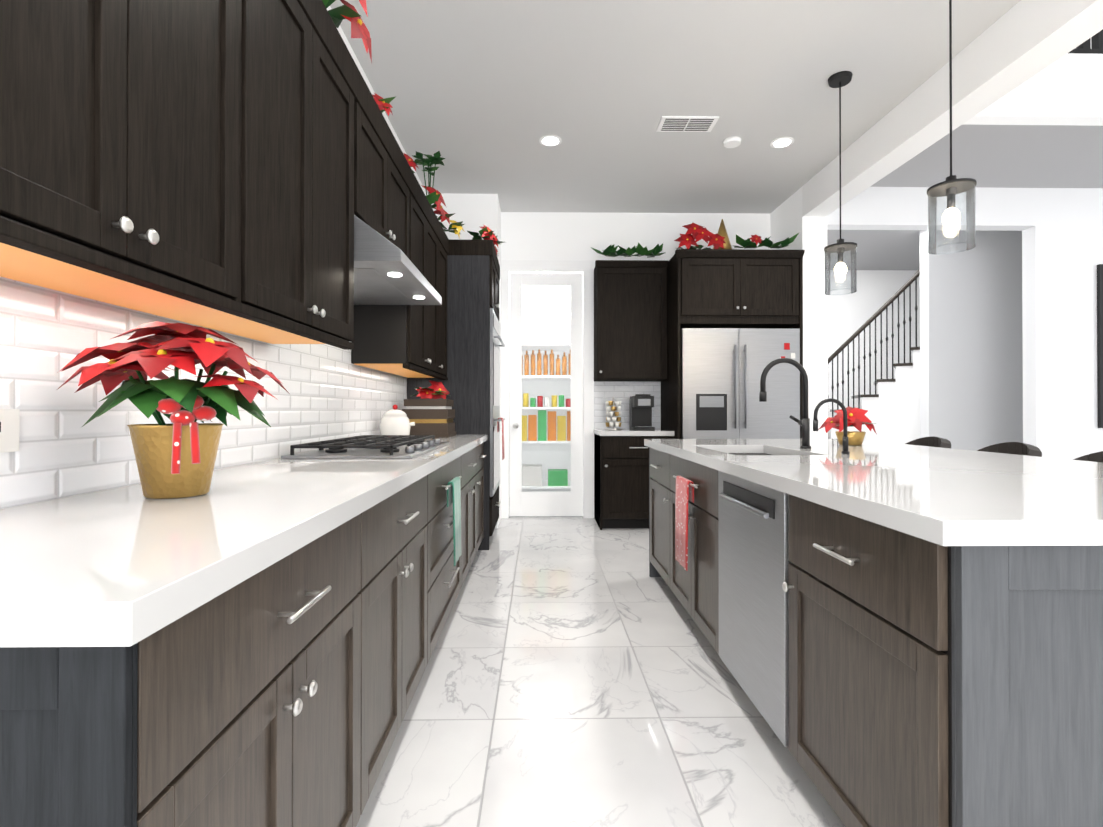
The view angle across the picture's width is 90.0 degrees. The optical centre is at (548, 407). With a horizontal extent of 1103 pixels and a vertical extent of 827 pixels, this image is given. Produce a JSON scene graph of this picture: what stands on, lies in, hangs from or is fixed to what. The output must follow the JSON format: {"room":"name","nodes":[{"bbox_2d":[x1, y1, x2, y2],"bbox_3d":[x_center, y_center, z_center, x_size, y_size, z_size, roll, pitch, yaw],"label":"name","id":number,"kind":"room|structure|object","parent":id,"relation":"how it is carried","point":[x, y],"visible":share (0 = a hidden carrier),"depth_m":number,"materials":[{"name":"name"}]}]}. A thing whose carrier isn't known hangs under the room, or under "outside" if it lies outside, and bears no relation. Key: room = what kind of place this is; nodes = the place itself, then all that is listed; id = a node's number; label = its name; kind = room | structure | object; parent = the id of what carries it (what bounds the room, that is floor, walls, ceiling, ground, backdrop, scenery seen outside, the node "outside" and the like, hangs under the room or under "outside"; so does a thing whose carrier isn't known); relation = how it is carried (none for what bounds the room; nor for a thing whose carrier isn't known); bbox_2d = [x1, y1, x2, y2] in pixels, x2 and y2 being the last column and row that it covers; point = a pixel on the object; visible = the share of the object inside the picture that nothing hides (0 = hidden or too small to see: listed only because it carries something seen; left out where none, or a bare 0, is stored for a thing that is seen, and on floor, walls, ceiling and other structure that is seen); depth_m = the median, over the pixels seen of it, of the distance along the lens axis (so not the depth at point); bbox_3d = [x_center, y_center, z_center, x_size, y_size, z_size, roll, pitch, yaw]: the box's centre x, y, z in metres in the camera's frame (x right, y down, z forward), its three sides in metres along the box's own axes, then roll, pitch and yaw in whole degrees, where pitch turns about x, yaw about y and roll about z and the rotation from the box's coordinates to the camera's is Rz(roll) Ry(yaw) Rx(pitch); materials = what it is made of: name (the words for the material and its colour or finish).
{"room":"kitchen","nodes":[
{"label":"kitchen","id":0,"kind":"room"},
{"bbox_2d":[327,6,425,195],"bbox_3d":[-1.152,-0.462,1.087,0.150,3.160,9.420,0,0,-1],"label":"wall","id":1,"kind":"structure","parent":0,"point":[350,49],"depth_m":3.40,"materials":[{"name":"white paint"}]},
{"bbox_2d":[0,0,267,315],"bbox_3d":[-0.903,-0.790,0.993,0.324,1.066,0.854,0,0,-1],"label":"upper cabinet","id":2,"kind":"object","parent":1,"relation":"attached to","point":[234,167],"depth_m":1.02,"materials":[{"name":"brown wood"}]},
{"bbox_2d":[322,0,503,255],"bbox_3d":[-0.669,-1.558,3.049,0.686,0.426,4.362,0,0,-1],"label":"garland","id":3,"kind":"object","parent":2,"relation":"on","point":[359,29],"visible":0.58,"depth_m":3.75,"materials":[{"name":"red plant"}]},
{"bbox_2d":[0,277,406,508],"bbox_3d":[-1.095,-0.275,2.413,0.007,1.040,3.970,0,0,-1],"label":"tile backsplash","id":4,"kind":"structure","parent":1,"relation":"attached to","point":[47,335],"depth_m":1.33,"materials":[{"name":"white tile"}]},
{"bbox_2d":[0,409,18,452],"bbox_3d":[-1.066,0.045,1.041,0.006,0.085,0.140,0,0,-1],"label":"electrical outlet plate","id":5,"kind":"object","parent":4,"relation":"attached to","point":[9,430],"visible":1,"depth_m":1.09,"materials":[{"name":"white plastic"}]},
{"bbox_2d":[161,0,359,347],"bbox_3d":[-0.915,-0.786,1.717,0.324,1.066,0.890,0,0,-1],"label":"upper cabinet","id":6,"kind":"object","parent":1,"relation":"attached to","point":[314,79],"depth_m":1.76,"materials":[{"name":"brown wood"}]},
{"bbox_2d":[360,76,411,261],"bbox_3d":[-0.929,-1.041,2.624,0.324,0.546,0.915,0,0,-1],"label":"upper cabinet","id":7,"kind":"object","parent":1,"relation":"attached to","point":[385,176],"depth_m":2.57,"materials":[{"name":"brown wood"}]},
{"bbox_2d":[348,172,443,375],"bbox_3d":[-0.944,-0.776,3.549,0.324,1.066,0.930,0,0,-1],"label":"upper cabinet","id":8,"kind":"object","parent":1,"relation":"attached to","point":[401,340],"depth_m":3.30,"materials":[{"name":"brown wood"}]},
{"bbox_2d":[354,215,441,304],"bbox_3d":[-0.839,-0.665,2.624,0.505,0.190,0.912,0,0,-1],"label":"range hood","id":9,"kind":"object","parent":1,"relation":"attached to","point":[387,272],"visible":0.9,"depth_m":2.42,"materials":[{"name":"silver metal"}]},
{"bbox_2d":[403,236,448,379],"bbox_3d":[-0.954,-0.774,4.134,0.324,1.066,0.484,0,0,-1],"label":"upper cabinet","id":10,"kind":"object","parent":1,"relation":"attached to","point":[446,242],"depth_m":4.29,"materials":[{"name":"brown wood"}]},
{"bbox_2d":[427,193,500,527],"bbox_3d":[-0.891,-0.440,5.502,0.815,3.160,0.600,0,0,-1],"label":"wall","id":11,"kind":"structure","parent":0,"point":[474,212],"depth_m":5.21,"materials":[{"name":"white paint"}]},
{"bbox_2d":[509,286,570,496],"bbox_3d":[-0.049,-0.434,6.506,2.000,3.160,1.380,0,0,-1],"label":"wall","id":12,"kind":"structure","parent":0,"point":[555,448],"depth_m":7.10,"materials":[{"name":"white paint"}]},
{"bbox_2d":[509,313,570,488],"bbox_3d":[-0.053,-0.076,6.739,1.800,2.055,0.690,0,0,-1],"label":"pantry shelves","id":13,"kind":"object","parent":12,"relation":"attached to","point":[536,483],"depth_m":6.51,"materials":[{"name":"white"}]},
{"bbox_2d":[356,497,844,826],"bbox_3d":[4.067,1.150,2.403,10.900,0.050,11.900,0,0,-1],"label":"floor","id":14,"kind":"structure","parent":0,"point":[577,672],"depth_m":2.02,"materials":[{"name":"tile"}]},
{"bbox_2d":[0,510,375,826],"bbox_3d":[-0.761,0.679,0.999,0.610,0.873,0.841,0,0,-1],"label":"base cabinet","id":15,"kind":"object","parent":14,"relation":"on","point":[250,645],"depth_m":0.77,"materials":[{"name":"brown wood"}]},
{"bbox_2d":[0,434,487,653],"bbox_3d":[-0.769,0.228,2.461,0.641,0.045,3.827,0,0,-1],"label":"countertop","id":16,"kind":"structure","parent":15,"relation":"on","point":[118,568],"depth_m":0.83,"materials":[{"name":"white stone"}]},
{"bbox_2d":[57,321,288,498],"bbox_3d":[-0.843,0.003,1.249,0.449,0.390,0.408,0,0,-1],"label":"poinsettia","id":17,"kind":"object","parent":16,"relation":"on","point":[176,458],"visible":1,"depth_m":1.18,"materials":[{"name":"red plant"}]},
{"bbox_2d":[281,435,448,458],"bbox_3d":[-0.807,0.179,2.640,0.510,0.052,0.920,0,0,-1],"label":"cooktop","id":18,"kind":"object","parent":16,"relation":"in","point":[383,447],"visible":1,"depth_m":2.35,"materials":[{"name":"silver metal"}]},
{"bbox_2d":[379,405,414,434],"bbox_3d":[-0.967,0.095,3.538,0.225,0.229,0.194,0,0,-1],"label":"kettle","id":19,"kind":"object","parent":16,"relation":"on","point":[395,422],"visible":0.94,"depth_m":3.47,"materials":[{"name":"white ceramic"}]},
{"bbox_2d":[402,380,455,437],"bbox_3d":[-0.870,0.005,4.045,0.340,0.414,0.372,0,0,-1],"label":"arrangement","id":20,"kind":"object","parent":16,"relation":"on","point":[435,416],"visible":0.98,"depth_m":3.89,"materials":[{"name":"brown wood"}]},
{"bbox_2d":[376,474,431,780],"bbox_3d":[-0.773,0.683,1.733,0.610,0.873,0.871,0,0,-1],"label":"base cabinet","id":21,"kind":"object","parent":14,"relation":"on","point":[404,522],"depth_m":1.75,"materials":[{"name":"brown wood"}]},
{"bbox_2d":[432,454,463,652],"bbox_3d":[-0.787,0.687,2.633,0.610,0.873,1.052,0,0,-1],"label":"base cabinet","id":22,"kind":"object","parent":14,"relation":"on","point":[447,578],"depth_m":2.56,"materials":[{"name":"brown wood"}]},
{"bbox_2d":[447,477,461,565],"bbox_3d":[-0.445,0.536,2.639,0.038,0.383,0.231,0,0,-1],"label":"hanging towel","id":23,"kind":"object","parent":22,"relation":"hanging from","point":[454,493],"visible":0.98,"depth_m":2.61,"materials":[{"name":"green fabric"}]},
{"bbox_2d":[407,239,504,549],"bbox_3d":[-0.760,-0.099,4.787,0.734,2.468,0.820,0,0,-1],"label":"tall cabinet","id":24,"kind":"object","parent":14,"relation":"on","point":[471,384],"visible":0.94,"depth_m":4.38,"materials":[{"name":"brown wood"}]},
{"bbox_2d":[497,418,504,459],"bbox_3d":[-0.397,0.262,4.667,0.050,0.349,0.201,0,0,-1],"label":"towel","id":25,"kind":"object","parent":24,"relation":"hanging from","point":[498,430],"visible":0.94,"depth_m":4.64,"materials":[{"name":"fabric"}]},
{"bbox_2d":[464,446,479,579],"bbox_3d":[-0.801,0.692,3.498,0.610,0.873,0.800,0,0,-1],"label":"base cabinet","id":26,"kind":"object","parent":14,"relation":"on","point":[472,459],"depth_m":3.59,"materials":[{"name":"brown wood"}]},
{"bbox_2d":[480,446,483,543],"bbox_3d":[-0.811,0.695,4.074,0.610,0.873,0.595,0,0,-1],"label":"base cabinet","id":27,"kind":"object","parent":14,"relation":"on","point":[481,447],"depth_m":4.30,"materials":[{"name":"brown wood"}]},
{"bbox_2d":[594,429,673,529],"bbox_3d":[0.819,0.679,5.380,0.690,0.918,0.628,0,0,-1],"label":"base cabinet","id":28,"kind":"object","parent":14,"relation":"on","point":[621,478],"visible":0.83,"depth_m":5.11,"materials":[{"name":"brown wood"}]},
{"bbox_2d":[605,397,621,429],"bbox_3d":[0.643,0.058,5.424,0.160,0.322,0.160,0,0,-1],"label":"pod carousel","id":29,"kind":"object","parent":28,"relation":"on","point":[613,419],"visible":1,"depth_m":5.38,"materials":[{"name":"silver metal"}]},
{"bbox_2d":[629,394,654,429],"bbox_3d":[0.919,0.047,5.404,0.200,0.345,0.270,0,0,-1],"label":"coffee maker","id":30,"kind":"object","parent":28,"relation":"on","point":[640,410],"visible":1,"depth_m":5.41,"materials":[{"name":"black plastic"}]},
{"bbox_2d":[661,249,804,438],"bbox_3d":[1.731,-0.142,5.338,1.163,2.560,0.750,0,0,-1],"label":"enclosure","id":31,"kind":"object","parent":14,"relation":"on","point":[734,288],"visible":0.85,"depth_m":5.02,"materials":[{"name":"brown wood"}]},
{"bbox_2d":[674,219,798,248],"bbox_3d":[1.729,-1.605,5.181,1.123,0.360,0.312,0,0,2],"label":"garland","id":32,"kind":"object","parent":31,"relation":"on","point":[720,239],"depth_m":5.09,"materials":[{"name":"red plant"}]},
{"bbox_2d":[680,328,799,438],"bbox_3d":[1.742,0.206,5.308,1.073,1.846,0.767,0,0,-1],"label":"refrigerator","id":33,"kind":"object","parent":14,"relation":"on","point":[722,369],"visible":0.44,"depth_m":4.98,"materials":[{"name":"silver metal"}]},
{"bbox_2d":[644,443,1102,826],"bbox_3d":[1.319,0.686,2.347,1.318,0.873,2.706,0,0,-1],"label":"kitchen island","id":34,"kind":"object","parent":14,"relation":"on","point":[900,635],"depth_m":1.14,"materials":[{"name":"brown wood"}]},
{"bbox_2d":[675,476,693,570],"bbox_3d":[0.656,0.551,2.670,0.038,0.413,0.231,0,0,-1],"label":"hanging towel","id":35,"kind":"object","parent":34,"relation":"hanging from","point":[684,492],"visible":0.98,"depth_m":2.64,"materials":[{"name":"fabric"}]},
{"bbox_2d":[644,439,1102,546],"bbox_3d":[1.353,0.227,2.343,1.371,0.045,2.742,0,0,-1],"label":"island countertop","id":36,"kind":"structure","parent":34,"relation":"on","point":[962,498],"depth_m":1.45,"materials":[{"name":"white stone"}]},
{"bbox_2d":[759,358,810,448],"bbox_3d":[1.191,-0.022,2.822,0.259,0.455,0.150,0,0,-1],"label":"faucet","id":37,"kind":"object","parent":36,"relation":"on","point":[804,422],"visible":1,"depth_m":2.76,"materials":[{"name":"black metal"}]},
{"bbox_2d":[813,398,849,453],"bbox_3d":[1.238,0.082,2.413,0.158,0.244,0.032,0,0,-1],"label":"faucet","id":38,"kind":"object","parent":36,"relation":"on","point":[844,436],"visible":1,"depth_m":2.41,"materials":[{"name":"black metal"}]},
{"bbox_2d":[818,406,877,445],"bbox_3d":[1.668,0.100,3.037,0.281,0.214,0.239,0,0,-1],"label":"flowers","id":39,"kind":"object","parent":36,"relation":"on","point":[857,418],"visible":0.83,"depth_m":2.99,"materials":[{"name":"red plant"}]},
{"bbox_2d":[828,269,919,443],"bbox_3d":[4.001,-0.396,7.145,2.654,3.086,1.592,0,0,-1],"label":"staircase","id":40,"kind":"structure","parent":14,"relation":"on","point":[892,406],"depth_m":6.77,"materials":[{"name":"white paint"}]},
{"bbox_2d":[905,436,950,447],"bbox_3d":[2.255,0.656,3.477,0.458,0.946,0.450,0,0,-1],"label":"stool","id":41,"kind":"object","parent":14,"relation":"on","point":[933,441],"visible":0.17,"depth_m":3.49,"materials":[{"name":"grey leather"}]},
{"bbox_2d":[977,442,1041,456],"bbox_3d":[2.265,0.653,2.877,0.458,0.946,0.450,0,0,-1],"label":"stool","id":42,"kind":"object","parent":14,"relation":"on","point":[1017,448],"visible":0.17,"depth_m":2.89,"materials":[{"name":"grey leather"}]},
{"bbox_2d":[1073,451,1102,462],"bbox_3d":[2.274,0.650,2.327,0.458,0.946,0.450,0,0,-1],"label":"stool","id":43,"kind":"object","parent":14,"relation":"on","point":[1096,457],"visible":0.04,"depth_m":2.44,"materials":[{"name":"grey leather"}]},
{"bbox_2d":[501,212,769,505],"bbox_3d":[0.918,-0.438,5.771,2.810,3.160,0.120,0,0,-1],"label":"wall","id":44,"kind":"structure","parent":0,"point":[649,231],"depth_m":5.71,"materials":[{"name":"white paint"}]},
{"bbox_2d":[510,273,582,515],"bbox_3d":[-0.019,-0.134,5.718,0.761,2.528,0.123,0,0,-1],"label":"pantry door","id":45,"kind":"structure","parent":44,"relation":"in","point":[556,503],"depth_m":5.74,"materials":[{"name":"white"}]},
{"bbox_2d":[501,260,592,518],"bbox_3d":[-0.018,-0.188,5.746,0.962,2.660,0.138,0,0,-1],"label":"door frame","id":46,"kind":"structure","parent":44,"relation":"attached to","point":[584,267],"depth_m":5.68,"materials":[{"name":"white wood"}]},
{"bbox_2d":[594,381,660,428],"bbox_3d":[0.819,-0.024,5.704,0.690,0.570,0.007,0,0,-1],"label":"tile backsplash","id":47,"kind":"structure","parent":44,"relation":"attached to","point":[621,391],"depth_m":5.70,"materials":[{"name":"white tile"}]},
{"bbox_2d":[594,260,667,380],"bbox_3d":[0.809,-0.845,5.514,0.705,1.152,0.375,0,0,-1],"label":"upper cabinet","id":48,"kind":"object","parent":44,"relation":"attached to","point":[630,320],"visible":1,"depth_m":5.37,"materials":[{"name":"brown wood"}]},
{"bbox_2d":[592,242,665,257],"bbox_3d":[0.786,-1.542,5.421,0.753,0.097,0.321,0,0,-4],"label":"garland","id":49,"kind":"object","parent":48,"relation":"on","point":[611,251],"depth_m":5.38,"materials":[{"name":"green plant"}]},
{"bbox_2d":[330,0,1020,213],"bbox_3d":[0.580,-2.102,1.124,3.615,0.120,9.420,0,0,-1],"label":"ceiling","id":50,"kind":"structure","parent":0,"point":[487,94],"depth_m":3.49,"materials":[{"name":"white paint"}]},
{"bbox_2d":[539,135,561,146],"bbox_3d":[0.018,-2.022,4.185,0.169,0.007,0.169,0,0,-7],"label":"recessed light","id":51,"kind":"object","parent":50,"relation":"in","point":[555,140],"depth_m":4.17,"materials":[{"name":"white"}]},
{"bbox_2d":[656,116,718,131],"bbox_3d":[0.992,-2.022,3.940,0.400,0.009,0.200,0,0,-1],"label":"ceiling vent","id":52,"kind":"object","parent":50,"relation":"in","point":[687,123],"visible":1,"depth_m":3.92,"materials":[{"name":"white metal"}]},
{"bbox_2d":[723,136,740,147],"bbox_3d":[1.398,-2.011,4.187,0.130,0.030,0.130,0,0,-1],"label":"smoke detector","id":53,"kind":"object","parent":50,"relation":"attached to","point":[732,142],"visible":1,"depth_m":4.16,"materials":[{"name":"white plastic"}]},
{"bbox_2d":[770,137,793,147],"bbox_3d":[1.788,-2.022,4.213,0.169,0.007,0.169,0,0,-7],"label":"recessed light","id":54,"kind":"object","parent":50,"relation":"in","point":[782,142],"depth_m":4.20,"materials":[{"name":"white"}]},
{"bbox_2d":[824,71,856,294],"bbox_3d":[1.796,-1.368,3.390,0.181,1.323,0.181,0,0,-1],"label":"pendant light","id":55,"kind":"object","parent":50,"relation":"hanging from","point":[840,247],"visible":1,"depth_m":3.39,"materials":[{"name":"grey metal"}]},
{"bbox_2d":[927,0,976,254],"bbox_3d":[1.811,-1.373,2.480,0.181,1.323,0.181,0,0,-1],"label":"pendant light","id":56,"kind":"object","parent":50,"relation":"hanging from","point":[951,187],"visible":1,"depth_m":2.48,"materials":[{"name":"glass"}]},
{"bbox_2d":[770,187,827,438],"bbox_3d":[2.416,-0.494,6.511,0.230,3.280,2.950,0,0,-1],"label":"wall","id":57,"kind":"structure","parent":0,"point":[787,219],"depth_m":5.04,"materials":[{"name":"white paint"}]},
{"bbox_2d":[828,270,919,417],"bbox_3d":[5.825,-0.426,8.130,7.200,3.160,0.120,0,0,-1],"label":"wall","id":58,"kind":"structure","parent":0,"point":[850,314],"depth_m":8.06,"materials":[{"name":"white paint"}]},
{"bbox_2d":[827,230,921,269],"bbox_3d":[5.988,-2.073,6.721,6.920,0.120,2.960,0,0,-1],"label":"ceiling","id":59,"kind":"structure","parent":0,"point":[888,249],"depth_m":6.98,"materials":[{"name":"grey paint"}]},
{"bbox_2d":[802,0,1102,216],"bbox_3d":[2.499,-1.964,0.744,0.210,0.400,8.600,0,0,-1],"label":"beam","id":60,"kind":"structure","parent":0,"point":[1019,43],"depth_m":3.18,"materials":[{"name":"white paint"}]},
{"bbox_2d":[827,187,1102,459],"bbox_3d":[6.013,-0.501,5.164,6.920,3.280,0.140,0,0,-1],"label":"wall","id":61,"kind":"structure","parent":0,"point":[1062,248],"depth_m":5.07,"materials":[{"name":"white paint"}]},
{"bbox_2d":[1097,264,1102,427],"bbox_3d":[5.615,-0.562,5.071,1.120,1.500,0.028,0,0,-1],"label":"picture frame","id":62,"kind":"object","parent":61,"relation":"attached to","point":[1100,341],"visible":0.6,"depth_m":5.05,"materials":[{"name":"black"}]},
{"bbox_2d":[920,230,1022,450],"bbox_3d":[6.855,-0.436,6.277,5.200,3.160,0.140,0,0,-1],"label":"wall","id":63,"kind":"structure","parent":0,"point":[971,360],"depth_m":6.18,"materials":[{"name":"white paint"}]},
{"bbox_2d":[870,125,1102,187],"bbox_3d":[6.013,-2.084,4.551,6.940,0.120,1.100,0,0,-1],"label":"ceiling","id":64,"kind":"structure","parent":0,"point":[1029,156],"depth_m":4.50,"materials":[{"name":"grey paint"}]},
{"bbox_2d":[962,53,1102,125],"bbox_3d":[6.023,-2.248,3.942,6.940,0.440,0.120,0,0,-1],"label":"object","id":65,"kind":"object","parent":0,"point":[1067,89],"depth_m":3.84,"materials":[{"name":"white paint"}]},
{"bbox_2d":[1069,30,1102,53],"bbox_3d":[4.893,-2.953,3.928,4.600,0.970,0.090,0,0,-1],"label":"rail","id":66,"kind":"object","parent":65,"relation":"on","point":[1095,46],"visible":0.08,"depth_m":3.88,"materials":[{"name":"black metal"}]}
]}

